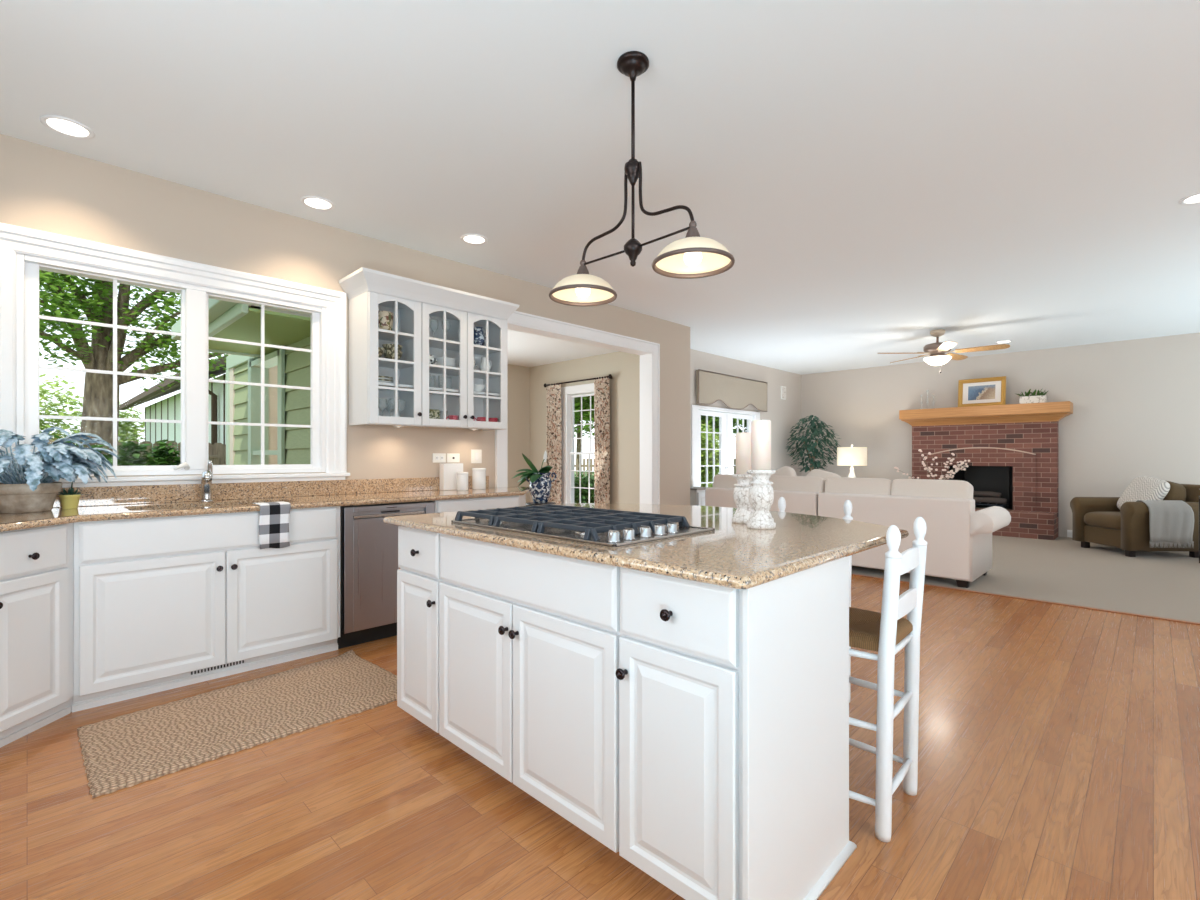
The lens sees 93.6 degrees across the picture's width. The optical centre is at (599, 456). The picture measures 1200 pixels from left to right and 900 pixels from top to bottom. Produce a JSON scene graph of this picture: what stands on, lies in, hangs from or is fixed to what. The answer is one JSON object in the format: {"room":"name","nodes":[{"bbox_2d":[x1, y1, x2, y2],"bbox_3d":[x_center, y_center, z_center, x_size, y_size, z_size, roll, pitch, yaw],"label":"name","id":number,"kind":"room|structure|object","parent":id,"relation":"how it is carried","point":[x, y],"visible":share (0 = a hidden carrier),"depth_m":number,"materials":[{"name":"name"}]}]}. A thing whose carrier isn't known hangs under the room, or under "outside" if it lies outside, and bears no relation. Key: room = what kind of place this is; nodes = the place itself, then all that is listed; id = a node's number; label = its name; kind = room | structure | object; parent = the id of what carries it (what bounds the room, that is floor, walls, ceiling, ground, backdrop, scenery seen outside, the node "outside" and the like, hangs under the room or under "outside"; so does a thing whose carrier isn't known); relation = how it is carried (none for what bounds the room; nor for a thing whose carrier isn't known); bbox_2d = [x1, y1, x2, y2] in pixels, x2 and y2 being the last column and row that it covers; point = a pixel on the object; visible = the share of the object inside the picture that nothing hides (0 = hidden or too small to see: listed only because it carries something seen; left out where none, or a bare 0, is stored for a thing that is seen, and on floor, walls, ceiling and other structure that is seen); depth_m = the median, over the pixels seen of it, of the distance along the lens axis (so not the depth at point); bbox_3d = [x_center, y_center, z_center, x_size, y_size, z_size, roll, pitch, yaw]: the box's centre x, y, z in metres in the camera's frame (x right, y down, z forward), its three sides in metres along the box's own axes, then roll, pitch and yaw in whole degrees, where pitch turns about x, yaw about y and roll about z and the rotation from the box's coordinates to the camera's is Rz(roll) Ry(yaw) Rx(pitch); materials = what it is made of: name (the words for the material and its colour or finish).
{"room":"kitchen","nodes":[
{"label":"kitchen","id":0,"kind":"room"},
{"bbox_2d":[209,308,309,354],"bbox_3d":[-2.759,-0.980,4.555,1.780,0.020,0.570,0,0,45],"label":"ceiling","id":1,"kind":"structure","parent":0,"point":[279,328],"depth_m":4.39,"materials":[{"name":"green"}]},
{"bbox_2d":[233,306,309,464],"bbox_3d":[-2.962,0.020,5.225,3.010,3.120,0.158,0,0,45],"label":"wall","id":2,"kind":"structure","parent":0,"point":[297,363],"depth_m":4.81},
{"bbox_2d":[171,298,264,369],"bbox_3d":[-3.286,-1.045,4.967,3.110,0.190,0.720,0,0,45],"label":"trim","id":3,"kind":"structure","parent":2,"relation":"attached to","point":[222,314],"depth_m":4.12,"materials":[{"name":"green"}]},
{"bbox_2d":[226,345,284,464],"bbox_3d":[-3.456,0.305,5.593,0.046,2.550,1.990,0,0,-45],"label":"trim","id":4,"kind":"structure","parent":2,"relation":"attached to","point":[281,351],"depth_m":4.92,"materials":[{"name":"grey"}]},
{"bbox_2d":[249,350,278,464],"bbox_3d":[-3.085,-0.055,5.307,0.940,1.770,0.155,0,0,45],"label":"window","id":5,"kind":"structure","parent":2,"relation":"in","point":[272,359],"depth_m":5.58,"materials":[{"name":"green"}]},
{"bbox_2d":[0,134,689,504],"bbox_3d":[-1.375,-0.220,4.576,0.204,2.800,7.000,0,0,45],"label":"wall","id":6,"kind":"structure","parent":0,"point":[43,188],"depth_m":4.05,"materials":[{"name":"beige paint"}]},
{"bbox_2d":[0,223,349,487],"bbox_3d":[-2.474,-0.500,3.427,0.206,1.330,1.800,0,0,45],"label":"window","id":7,"kind":"structure","parent":6,"relation":"attached to","point":[24,252],"depth_m":3.36,"materials":[{"name":"white"}]},
{"bbox_2d":[339,267,519,430],"bbox_3d":[-1.257,-0.738,4.308,0.405,1.025,1.291,0,0,45],"label":"upper cabinet","id":8,"kind":"object","parent":6,"relation":"attached to","point":[428,317],"visible":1,"depth_m":4.21,"materials":[{"name":"white paint"}]},
{"bbox_2d":[378,311,393,329],"bbox_3d":[-1.548,-0.962,4.031,0.136,0.140,0.136,0,0,45],"label":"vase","id":9,"kind":"object","parent":8,"relation":"on","point":[385,318],"visible":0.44,"depth_m":3.98,"materials":[{"name":"ceramic"}]},
{"bbox_2d":[378,328,499,354],"bbox_3d":[-1.294,-0.883,4.344,0.276,0.018,1.111,0,0,44],"label":"shelf","id":10,"kind":"object","parent":8,"relation":"attached to","point":[385,338],"depth_m":4.37,"materials":[{"name":"white paint"}]},
{"bbox_2d":[378,360,499,378],"bbox_3d":[-1.294,-0.679,4.344,0.276,0.018,1.111,0,0,44],"label":"shelf","id":11,"kind":"object","parent":8,"relation":"attached to","point":[389,366],"depth_m":4.33,"materials":[{"name":"white paint"}]},
{"bbox_2d":[378,382,499,398],"bbox_3d":[-1.294,-0.511,4.344,0.276,0.018,1.111,0,0,44],"label":"shelf","id":12,"kind":"object","parent":8,"relation":"attached to","point":[408,386],"depth_m":4.29,"materials":[{"name":"white paint"}]},
{"bbox_2d":[474,327,485,345],"bbox_3d":[-0.987,-0.970,4.559,0.109,0.155,0.109,0,0,-1],"label":"pitcher","id":13,"kind":"object","parent":8,"relation":"on","point":[479,338],"visible":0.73,"depth_m":4.52,"materials":[{"name":"blue ceramic"}]},
{"bbox_2d":[471,449,481,462],"bbox_3d":[-1.053,-0.005,4.799,0.011,0.118,0.105,0,0,45],"label":"light switch","id":14,"kind":"object","parent":6,"relation":"attached to","point":[476,455],"visible":1,"depth_m":4.79,"materials":[{"name":"white plastic"}]},
{"bbox_2d":[228,354,529,502],"bbox_3d":[-2.630,-0.180,7.653,0.200,2.720,4.090,0,0,45],"label":"wall","id":15,"kind":"structure","parent":0,"point":[518,376],"depth_m":8.82,"materials":[{"name":"beige paint"}]},
{"bbox_2d":[250,306,618,366],"bbox_3d":[-1.547,-1.680,6.708,3.070,0.480,4.200,0,0,45],"label":"ceiling","id":16,"kind":"structure","parent":0,"point":[524,349],"depth_m":7.61,"materials":[{"name":"white paint"}]},
{"bbox_2d":[530,351,639,503],"bbox_3d":[-0.124,-0.180,8.156,3.070,2.720,0.140,0,0,45],"label":"wall","id":17,"kind":"structure","parent":0,"point":[624,368],"depth_m":7.74,"materials":[{"name":"beige paint"}]},
{"bbox_2d":[561,383,593,502],"bbox_3d":[-0.227,-0.095,8.222,0.890,1.910,0.190,0,0,45],"label":"window","id":18,"kind":"structure","parent":17,"relation":"in","point":[568,393],"depth_m":8.41,"materials":[{"name":"white"}]},
{"bbox_2d":[544,374,611,386],"bbox_3d":[-0.324,-1.095,8.166,1.421,0.064,0.126,0,0,45],"label":"curtain rod","id":19,"kind":"object","parent":17,"relation":"attached to","point":[610,375],"visible":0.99,"depth_m":8.08,"materials":[{"name":"brown metal"}]},
{"bbox_2d":[546,382,561,503],"bbox_3d":[-0.701,0.025,8.482,0.315,2.270,0.079,0,0,45],"label":"curtain","id":20,"kind":"object","parent":19,"relation":"hanging from","point":[553,392],"visible":0.72,"depth_m":8.43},
{"bbox_2d":[594,376,609,502],"bbox_3d":[0.019,0.025,7.774,0.275,2.270,0.079,0,0,45],"label":"curtain","id":21,"kind":"object","parent":19,"relation":"hanging from","point":[601,386],"visible":0.73,"depth_m":7.75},
{"bbox_2d":[0,0,1199,374],"bbox_3d":[3.578,-1.680,3.249,10.750,0.120,12.050,0,0,45],"label":"ceiling","id":22,"kind":"structure","parent":0,"point":[875,176],"depth_m":2.88,"materials":[{"name":"white paint"}]},
{"bbox_2d":[40,115,94,138],"bbox_3d":[-2.611,-1.616,2.764,0.196,0.008,0.196,0,0,45],"label":"recessed light","id":23,"kind":"object","parent":22,"relation":"in","point":[62,125],"visible":1,"depth_m":2.76,"materials":[{"name":"white"}]},
{"bbox_2d":[301,196,334,209],"bbox_3d":[-1.799,-1.616,3.591,0.196,0.008,0.196,0,0,45],"label":"recessed light","id":24,"kind":"object","parent":22,"relation":"in","point":[314,202],"visible":1,"depth_m":3.58,"materials":[{"name":"white"}]},
{"bbox_2d":[461,234,487,244],"bbox_3d":[-0.935,-1.616,4.185,0.196,0.008,0.196,0,0,45],"label":"recessed light","id":25,"kind":"object","parent":22,"relation":"in","point":[475,239],"visible":1,"depth_m":4.18,"materials":[{"name":"white"}]},
{"bbox_2d":[549,51,734,305],"bbox_3d":[0.135,-1.167,2.309,0.898,0.907,0.306,0,0,45],"label":"pendant light","id":26,"kind":"object","parent":22,"relation":"hanging from","point":[692,256],"visible":1,"depth_m":2.28,"materials":[{"name":"brown metal"}]},
{"bbox_2d":[878,329,1009,372],"bbox_3d":[4.377,-1.343,7.216,1.420,0.555,1.433,0,0,45],"label":"ceiling fan","id":27,"kind":"object","parent":22,"relation":"hanging from","point":[937,350],"visible":1,"depth_m":7.13,"materials":[{"name":"beige"}]},
{"bbox_2d":[1179,193,1199,204],"bbox_3d":[3.749,-1.616,3.508,0.196,0.008,0.196,0,0,45],"label":"recessed light","id":28,"kind":"object","parent":22,"relation":"in","point":[1195,198],"visible":1,"depth_m":3.54,"materials":[{"name":"white"}]},
{"bbox_2d":[0,574,1199,899],"bbox_3d":[1.049,1.236,2.202,12.890,0.128,7.012,0,0,45],"label":"floor","id":29,"kind":"structure","parent":0,"point":[1059,745],"depth_m":1.93,"materials":[{"name":"brown wood"}]},
{"bbox_2d":[0,523,73,747],"bbox_3d":[-2.824,0.738,2.159,1.146,0.884,1.182,0,0,45],"label":"base cabinet","id":30,"kind":"object","parent":29,"relation":"on","point":[37,563],"visible":0.99,"depth_m":2.38,"materials":[{"name":"white paint"}]},
{"bbox_2d":[0,476,531,531],"bbox_3d":[-1.791,0.229,3.201,1.196,0.134,4.145,0,0,45],"label":"countertop","id":31,"kind":"structure","parent":30,"relation":"on","point":[144,501],"depth_m":3.37,"materials":[{"name":"stone"}]},
{"bbox_2d":[0,427,119,512],"bbox_3d":[-2.736,0.059,2.746,0.520,0.414,0.611,0,0,45],"label":"potted plant","id":32,"kind":"object","parent":31,"relation":"on","point":[34,492],"visible":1,"depth_m":2.69,"materials":[{"name":"blue plant"}]},
{"bbox_2d":[58,481,82,508],"bbox_3d":[-2.736,0.194,2.905,0.109,0.144,0.108,0,0,11],"label":"potted succulent","id":33,"kind":"object","parent":31,"relation":"on","point":[70,500],"visible":0.97,"depth_m":2.88,"materials":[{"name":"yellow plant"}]},
{"bbox_2d":[59,494,80,508],"bbox_3d":[-2.734,0.230,2.904,0.082,0.073,0.082,0,0,44],"label":"pot","id":34,"kind":"object","parent":33,"relation":"on","point":[68,501],"depth_m":2.88,"materials":[{"name":"yellow ceramic"}]},
{"bbox_2d":[200,460,212,501],"bbox_3d":[-2.274,0.142,3.263,0.064,0.247,0.247,0,0,-38],"label":"faucet","id":35,"kind":"object","parent":31,"relation":"on","point":[207,475],"visible":1,"depth_m":3.31,"materials":[{"name":"silver metal"}]},
{"bbox_2d":[53,476,488,507],"bbox_3d":[-2.282,0.214,3.539,0.021,0.104,3.750,0,0,44],"label":"backsplash","id":36,"kind":"structure","parent":31,"relation":"on","point":[144,494],"depth_m":3.57,"materials":[{"name":"stone"}]},
{"bbox_2d":[253,501,290,548],"bbox_3d":[-1.845,0.383,3.162,0.132,0.253,0.160,0,0,45],"label":"dish towel","id":37,"kind":"object","parent":31,"relation":"hanging from","point":[274,517],"visible":1,"depth_m":3.12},
{"bbox_2d":[440,463,462,489],"bbox_3d":[-1.203,0.159,4.561,0.070,0.215,0.180,0,0,45],"label":"canister","id":38,"kind":"object","parent":31,"relation":"on","point":[448,471],"visible":0.74,"depth_m":4.51,"materials":[{"name":"white ceramic"}]},
{"bbox_2d":[457,472,467,490],"bbox_3d":[-1.096,0.194,4.491,0.093,0.145,0.093,0,0,45],"label":"canister","id":39,"kind":"object","parent":31,"relation":"on","point":[462,477],"visible":0.99,"depth_m":4.45,"materials":[{"name":"white ceramic"}]},
{"bbox_2d":[472,468,485,489],"bbox_3d":[-0.999,0.178,4.648,0.113,0.175,0.113,0,0,45],"label":"canister","id":40,"kind":"object","parent":31,"relation":"on","point":[478,474],"visible":0.99,"depth_m":4.60,"materials":[{"name":"white ceramic"}]},
{"bbox_2d":[72,506,339,712],"bbox_3d":[-2.182,0.738,3.182,0.626,0.884,1.190,0,0,45],"label":"base cabinet","id":41,"kind":"object","parent":29,"relation":"on","point":[161,603],"visible":0.92,"depth_m":2.89,"materials":[{"name":"white paint"}]},
{"bbox_2d":[191,660,243,674],"bbox_3d":[-2.046,1.120,3.016,0.004,0.028,0.239,0,0,44],"label":"vent grille","id":42,"kind":"object","parent":41,"relation":"attached to","point":[239,664],"depth_m":3.02,"materials":[{"name":"white"}]},
{"bbox_2d":[77,649,396,798],"bbox_3d":[-1.604,1.165,2.666,0.826,0.028,1.259,0,0,45],"label":"rug","id":43,"kind":"object","parent":29,"relation":"on","point":[127,750],"visible":0.98,"depth_m":2.51,"materials":[{"name":"fabric"}]},
{"bbox_2d":[337,501,434,648],"bbox_3d":[-1.553,0.739,3.837,0.586,0.882,0.627,0,0,45],"label":"dishwasher","id":44,"kind":"object","parent":29,"relation":"on","point":[369,567],"visible":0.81,"depth_m":3.54,"materials":[{"name":"silver"}]},
{"bbox_2d":[433,494,525,512],"bbox_3d":[-0.969,0.738,4.417,0.626,0.884,1.007,0,0,45],"label":"base cabinet","id":45,"kind":"object","parent":29,"relation":"on","point":[452,505],"visible":0.02,"depth_m":4.11,"materials":[{"name":"white paint"}]},
{"bbox_2d":[526,502,555,505],"bbox_3d":[-0.578,0.814,5.475,0.301,0.737,0.300,0,0,45],"label":"plant stand","id":46,"kind":"object","parent":29,"relation":"on","point":[527,503],"visible":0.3,"depth_m":5.39,"materials":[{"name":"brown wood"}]},
{"bbox_2d":[513,450,556,502],"bbox_3d":[-0.637,0.189,5.393,0.412,0.512,0.400,0,0,6],"label":"lily","id":47,"kind":"object","parent":46,"relation":"on","point":[540,482],"visible":1,"depth_m":5.39,"materials":[{"name":"blue ceramic"}]},
{"bbox_2d":[529,472,551,502],"bbox_3d":[-0.578,0.297,5.475,0.216,0.296,0.216,0,0,44],"label":"pot","id":48,"kind":"object","parent":47,"relation":"on","point":[541,488],"depth_m":5.39,"materials":[{"name":"blue ceramic"}]},
{"bbox_2d":[397,526,856,899],"bbox_3d":[-0.074,0.738,2.086,1.751,0.884,0.644,0,0,45],"label":"kitchen island","id":49,"kind":"object","parent":29,"relation":"on","point":[698,732],"visible":0.97,"depth_m":1.54,"materials":[{"name":"white paint"}]},
{"bbox_2d":[383,503,908,589],"bbox_3d":[0.202,0.281,2.404,1.812,0.030,1.512,0,0,45],"label":"island countertop","id":50,"kind":"structure","parent":49,"relation":"on","point":[733,555],"depth_m":1.75,"materials":[{"name":"stone"}]},
{"bbox_2d":[451,504,714,547],"bbox_3d":[-0.098,0.243,2.158,0.914,0.047,0.530,0,0,45],"label":"gas cooktop","id":51,"kind":"object","parent":50,"relation":"in","point":[595,526],"visible":1,"depth_m":1.99,"materials":[{"name":"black metal"}]},
{"bbox_2d":[451,518,714,547],"bbox_3d":[-0.095,0.262,2.154,0.905,0.011,0.530,0,0,44],"label":"tray","id":52,"kind":"object","parent":51,"relation":"on","point":[683,528],"depth_m":1.91,"materials":[{"name":"silver metal"}]},
{"bbox_2d":[732,474,752,523],"bbox_3d":[0.587,0.168,2.290,0.101,0.196,0.101,0,0,45],"label":"candle holder","id":53,"kind":"object","parent":50,"relation":"on","point":[744,510],"visible":0.76,"depth_m":2.26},
{"bbox_2d":[736,432,750,474],"bbox_3d":[0.587,-0.015,2.290,0.070,0.176,0.070,0,0,45],"label":"pillar candle","id":54,"kind":"object","parent":53,"relation":"on","point":[743,440],"visible":0.82,"depth_m":2.26,"materials":[{"name":"beige wax"}]},
{"bbox_2d":[747,470,775,528],"bbox_3d":[0.606,0.157,2.118,0.106,0.218,0.106,0,0,45],"label":"candle holder","id":55,"kind":"object","parent":50,"relation":"on","point":[761,493],"visible":0.98,"depth_m":2.08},
{"bbox_2d":[751,419,770,469],"bbox_3d":[0.606,-0.045,2.118,0.072,0.194,0.072,0,0,45],"label":"pillar candle","id":56,"kind":"object","parent":55,"relation":"on","point":[760,429],"visible":0.94,"depth_m":2.09,"materials":[{"name":"beige wax"}]},
{"bbox_2d":[778,497,852,702],"bbox_3d":[0.972,0.694,2.710,0.417,0.972,0.392,0,0,38],"label":"bar stool","id":57,"kind":"object","parent":29,"relation":"on","point":[847,506],"visible":0.16,"depth_m":2.73,"materials":[{"name":"white"}]},
{"bbox_2d":[849,517,926,841],"bbox_3d":[0.879,0.694,1.959,0.392,0.972,0.417,0,0,42],"label":"bar stool","id":58,"kind":"object","parent":29,"relation":"on","point":[886,633],"visible":0.69,"depth_m":1.79,"materials":[{"name":"white"}]},
{"bbox_2d":[690,349,800,478],"bbox_3d":[2.230,-0.220,9.438,0.150,2.800,5.110,0,0,45],"label":"wall","id":59,"kind":"structure","parent":0,"point":[783,415],"depth_m":10.29,"materials":[{"name":"beige paint"}]},
{"bbox_2d":[698,410,727,486],"bbox_3d":[1.778,0.220,8.898,0.114,1.880,0.875,0,0,45],"label":"door","id":60,"kind":"structure","parent":59,"relation":"in","point":[722,432],"depth_m":8.97,"materials":[{"name":"white"}]},
{"bbox_2d":[691,405,759,486],"bbox_3d":[2.038,0.198,9.227,0.172,1.965,2.040,0,0,45],"label":"trim","id":61,"kind":"structure","parent":59,"relation":"attached to","point":[694,408],"depth_m":8.52,"materials":[{"name":"white"}]},
{"bbox_2d":[696,369,767,411],"bbox_3d":[2.207,-1.050,9.232,0.058,0.542,2.116,0,0,45],"label":"valance","id":62,"kind":"object","parent":59,"relation":"attached to","point":[735,392],"visible":1,"depth_m":9.10,"materials":[{"name":"fabric"}]},
{"bbox_2d":[727,413,752,474],"bbox_3d":[2.358,0.220,9.537,0.045,1.880,0.820,0,0,45],"label":"door","id":63,"kind":"structure","parent":59,"relation":"in","point":[730,416],"depth_m":9.32,"materials":[{"name":"white"}]},
{"bbox_2d":[894,449,969,479],"bbox_3d":[5.304,0.339,9.064,1.122,0.933,0.364,0,0,45],"label":"flowering branches","id":64,"kind":"object","parent":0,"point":[958,468],"visible":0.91,"depth_m":8.95,"materials":[{"name":"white plant"}]},
{"bbox_2d":[801,333,1199,536],"bbox_3d":[7.695,-0.220,7.545,10.600,2.800,0.150,0,0,45],"label":"wall","id":65,"kind":"structure","parent":0,"point":[1136,402],"depth_m":8.18,"materials":[{"name":"beige paint"}]},
{"bbox_2d":[899,401,1072,425],"bbox_3d":[5.972,-0.654,8.852,2.220,0.268,0.399,0,0,45],"label":"mantel shelf","id":66,"kind":"object","parent":65,"relation":"attached to","point":[1046,411],"visible":0.98,"depth_m":8.65,"materials":[{"name":"brown wood"}]},
{"bbox_2d":[958,376,1005,406],"bbox_3d":[6.005,-1.016,8.864,0.088,0.455,0.630,0,0,-45],"label":"framed picture","id":67,"kind":"object","parent":66,"relation":"on","point":[991,390],"visible":0.92,"depth_m":8.86,"materials":[{"name":"brown"}]},
{"bbox_2d":[968,385,994,399],"bbox_3d":[6.011,-1.015,8.870,0.029,0.224,0.360,0,0,-45],"label":"print","id":68,"kind":"object","parent":67,"relation":"attached to","point":[975,392],"depth_m":8.87},
{"bbox_2d":[1017,388,1047,403],"bbox_3d":[6.408,-0.903,8.341,0.273,0.230,0.414,0,0,-38],"label":"planter","id":69,"kind":"object","parent":66,"relation":"on","point":[1040,397],"visible":0.98,"depth_m":8.31,"materials":[{"name":"white ceramic"}]},
{"bbox_2d":[851,535,1199,622],"bbox_3d":[6.049,1.238,5.728,10.700,0.124,5.050,0,0,45],"label":"carpet","id":70,"kind":"structure","parent":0,"point":[1164,584],"depth_m":5.50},
{"bbox_2d":[690,487,710,505],"bbox_3d":[1.312,0.792,8.048,0.450,0.715,0.400,0,0,45],"label":"base cabinet","id":71,"kind":"object","parent":70,"relation":"on","point":[697,494],"visible":0.25,"depth_m":7.82,"materials":[{"name":"white paint"}]},
{"bbox_2d":[705,474,825,515],"bbox_3d":[2.106,0.695,6.784,1.395,0.960,0.910,0,0,45],"label":"sofa section","id":72,"kind":"object","parent":70,"relation":"on","point":[800,493],"visible":0.2,"depth_m":6.29,"materials":[{"name":"fabric"}]},
{"bbox_2d":[713,474,752,487],"bbox_3d":[1.706,0.460,6.869,0.691,0.490,0.287,0,0,44],"label":"cushion","id":73,"kind":"object","parent":72,"relation":"on","point":[720,480],"depth_m":6.94,"materials":[{"name":"fabric"}]},
{"bbox_2d":[771,466,796,475],"bbox_3d":[2.176,0.363,6.776,0.220,0.503,0.491,0,0,-31],"label":"throw pillow","id":74,"kind":"object","parent":72,"relation":"on","point":[784,471],"visible":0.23,"depth_m":6.70,"materials":[{"name":"fabric"}]},
{"bbox_2d":[769,476,825,492],"bbox_3d":[2.200,0.460,6.383,0.696,0.490,0.287,0,0,44],"label":"cushion","id":75,"kind":"object","parent":72,"relation":"on","point":[780,483],"depth_m":6.27,"materials":[{"name":"fabric"}]},
{"bbox_2d":[807,469,840,479],"bbox_3d":[2.533,0.380,6.427,0.473,0.484,0.219,0,0,34],"label":"throw pillow","id":76,"kind":"object","parent":72,"relation":"on","point":[816,472],"visible":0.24,"depth_m":6.41,"materials":[{"name":"fabric"}]},
{"bbox_2d":[786,415,839,471],"bbox_3d":[3.861,0.207,10.222,0.968,1.946,0.978,0,0,34],"label":"ficus tree","id":77,"kind":"object","parent":70,"relation":"on","point":[810,446],"visible":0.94,"depth_m":10.11,"materials":[{"name":"green plant"}]},
{"bbox_2d":[818,477,1010,587],"bbox_3d":[3.171,0.695,5.738,1.551,0.960,0.910,0,0,45],"label":"sofa","id":78,"kind":"object","parent":70,"relation":"on","point":[958,537],"visible":0.75,"depth_m":5.29,"materials":[{"name":"fabric"}]},
{"bbox_2d":[825,477,891,494],"bbox_3d":[2.703,0.460,5.889,0.666,0.490,0.287,0,0,44],"label":"cushion","id":79,"kind":"object","parent":78,"relation":"on","point":[840,485],"depth_m":5.82,"materials":[{"name":"fabric"}]},
{"bbox_2d":[891,479,973,498],"bbox_3d":[3.179,0.460,5.421,0.671,0.490,0.287,0,0,44],"label":"cushion","id":80,"kind":"object","parent":78,"relation":"on","point":[929,488],"depth_m":5.34,"materials":[{"name":"fabric"}]},
{"bbox_2d":[912,421,1058,539],"bbox_3d":[6.018,0.300,8.920,1.920,1.760,0.840,0,0,45],"label":"fireplace","id":81,"kind":"object","parent":70,"relation":"on","point":[1019,462],"depth_m":8.61,"materials":[{"name":"red brick"}]},
{"bbox_2d":[973,497,1006,503],"bbox_3d":[6.085,0.684,8.916,0.095,0.097,0.584,0,0,-43],"label":"log","id":82,"kind":"object","parent":81,"relation":"on","point":[977,499],"visible":0.69,"depth_m":8.83,"materials":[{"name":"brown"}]},
{"bbox_2d":[973,491,1001,497],"bbox_3d":[6.127,0.590,8.959,0.085,0.090,0.438,0,0,-31],"label":"log","id":83,"kind":"object","parent":82,"relation":"on","point":[975,493],"visible":0.85,"depth_m":8.90,"materials":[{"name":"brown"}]},
{"bbox_2d":[1070,481,1199,557],"bbox_3d":[6.707,0.733,6.964,1.014,0.895,0.953,0,0,3],"label":"armchair","id":84,"kind":"object","parent":70,"relation":"on","point":[1098,520],"visible":0.64,"depth_m":6.71,"materials":[{"name":"brown fabric"}]},
{"bbox_2d":[1084,512,1120,529],"bbox_3d":[6.580,0.795,6.971,0.740,0.200,0.640,0,0,3],"label":"seat cushion","id":85,"kind":"object","parent":84,"relation":"on","point":[1092,520],"depth_m":6.99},
{"bbox_2d":[1117,476,1169,508],"bbox_3d":[6.683,0.480,6.935,0.307,0.487,0.526,0,0,10],"label":"throw pillow","id":86,"kind":"object","parent":84,"relation":"on","point":[1141,487],"visible":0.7,"depth_m":6.86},
{"bbox_2d":[1135,500,1193,547],"bbox_3d":[6.571,0.776,6.575,0.493,0.539,0.262,0,0,3],"label":"throw blanket","id":87,"kind":"object","parent":84,"relation":"on","point":[1171,522],"visible":0.96,"depth_m":6.46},
{"bbox_2d":[1163,481,1185,501],"bbox_3d":[6.850,0.520,6.956,0.273,0.470,0.620,0,0,3],"label":"cushion","id":88,"kind":"object","parent":84,"relation":"on","point":[1177,491],"depth_m":6.67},
{"bbox_3d":[4.314,0.880,9.641,0.480,0.600,0.480,0,0,45],"label":"end table","id":89,"kind":"object","parent":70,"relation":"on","visible":0},
{"bbox_2d":[837,444,866,477],"bbox_3d":[4.314,0.179,9.640,0.470,0.802,0.470,0,0,45],"label":"table lamp","id":90,"kind":"object","parent":89,"relation":"on","point":[846,456],"visible":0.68,"depth_m":9.45,"materials":[{"name":"fabric"}]},
{"label":"outside","id":91,"kind":"structure","parent":0,"visible":0},
{"bbox_3d":[-12.513,1.680,15.801,100.000,0.200,85.000,0,0,45],"label":"ground","id":92,"kind":"structure","parent":91,"visible":0},
{"bbox_2d":[39,374,82,439],"bbox_3d":[-15.040,-0.370,14.577,2.865,3.903,2.609,0,0,8],"label":"bush","id":93,"kind":"object","parent":92,"relation":"on","point":[61,398],"visible":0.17,"depth_m":14.77,"materials":[{"name":"green plant"}]},
{"bbox_2d":[118,401,144,445],"bbox_3d":[-13.451,0.011,15.731,1.433,3.182,1.550,0,0,14],"label":"bush","id":94,"kind":"object","parent":92,"relation":"on","point":[123,431],"visible":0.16,"depth_m":15.82,"materials":[{"name":"green plant"}]},
{"bbox_2d":[110,441,156,465],"bbox_3d":[-4.436,0.714,5.422,0.489,1.735,0.504,0,0,45],"label":"evergreen shrub","id":95,"kind":"object","parent":92,"relation":"on","point":[123,461],"visible":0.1,"depth_m":5.36,"materials":[{"name":"green plant"}]},
{"bbox_2d":[39,270,227,463],"bbox_3d":[-6.004,-1.698,6.602,2.090,6.558,4.015,0,0,42],"label":"shade tree","id":96,"kind":"object","parent":92,"relation":"on","point":[98,387],"visible":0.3,"depth_m":6.76,"materials":[{"name":"green plant"}]},
{"bbox_2d":[48,439,225,464],"bbox_3d":[-8.538,0.672,5.539,0.175,1.815,9.933,0,0,45],"label":"hedge","id":97,"kind":"object","parent":92,"relation":"on","point":[217,451],"visible":0.16,"depth_m":8.32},
{"bbox_2d":[144,440,180,465],"bbox_3d":[-5.042,0.688,6.528,0.543,1.787,0.567,0,0,45],"label":"evergreen shrub","id":98,"kind":"object","parent":92,"relation":"on","point":[164,455],"visible":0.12,"depth_m":6.49,"materials":[{"name":"green plant"}]},
{"bbox_2d":[119,356,226,455],"bbox_3d":[-7.016,-0.790,13.975,9.800,4.740,6.700,0,0,45],"label":"garage","id":99,"kind":"structure","parent":92,"relation":"on","point":[169,408],"depth_m":11.75,"materials":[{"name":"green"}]},
{"bbox_2d":[574,396,593,476],"bbox_3d":[-0.931,-1.503,24.097,4.718,6.169,3.900,0,0,45],"label":"tree","id":100,"kind":"object","parent":92,"relation":"on","point":[585,400],"visible":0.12,"depth_m":23.21,"materials":[{"name":"green plant"}]},
{"bbox_2d":[574,469,593,502],"bbox_3d":[-0.334,0.925,12.243,1.150,1.319,1.908,0,0,29],"label":"hedge","id":101,"kind":"object","parent":92,"relation":"on","point":[584,479],"visible":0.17,"depth_m":11.90,"materials":[{"name":"green plant"}]},
{"bbox_2d":[574,459,735,486],"bbox_3d":[3.531,0.795,20.870,12.329,1.470,0.086,0,0,2],"label":"picket fence","id":102,"kind":"object","parent":92,"relation":"on","point":[576,465],"visible":0.05,"depth_m":20.97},
{"bbox_2d":[701,424,733,486],"bbox_3d":[2.514,0.374,13.988,1.407,2.416,1.618,0,0,45],"label":"bush","id":103,"kind":"object","parent":92,"relation":"on","point":[703,435],"visible":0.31,"depth_m":13.64,"materials":[{"name":"green plant"}]},
{"bbox_2d":[701,415,741,437],"bbox_3d":[3.225,-1.112,18.265,3.053,5.386,2.977,0,0,45],"label":"tree","id":104,"kind":"object","parent":92,"relation":"on","point":[703,418],"visible":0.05,"depth_m":17.66,"materials":[{"name":"green plant"}]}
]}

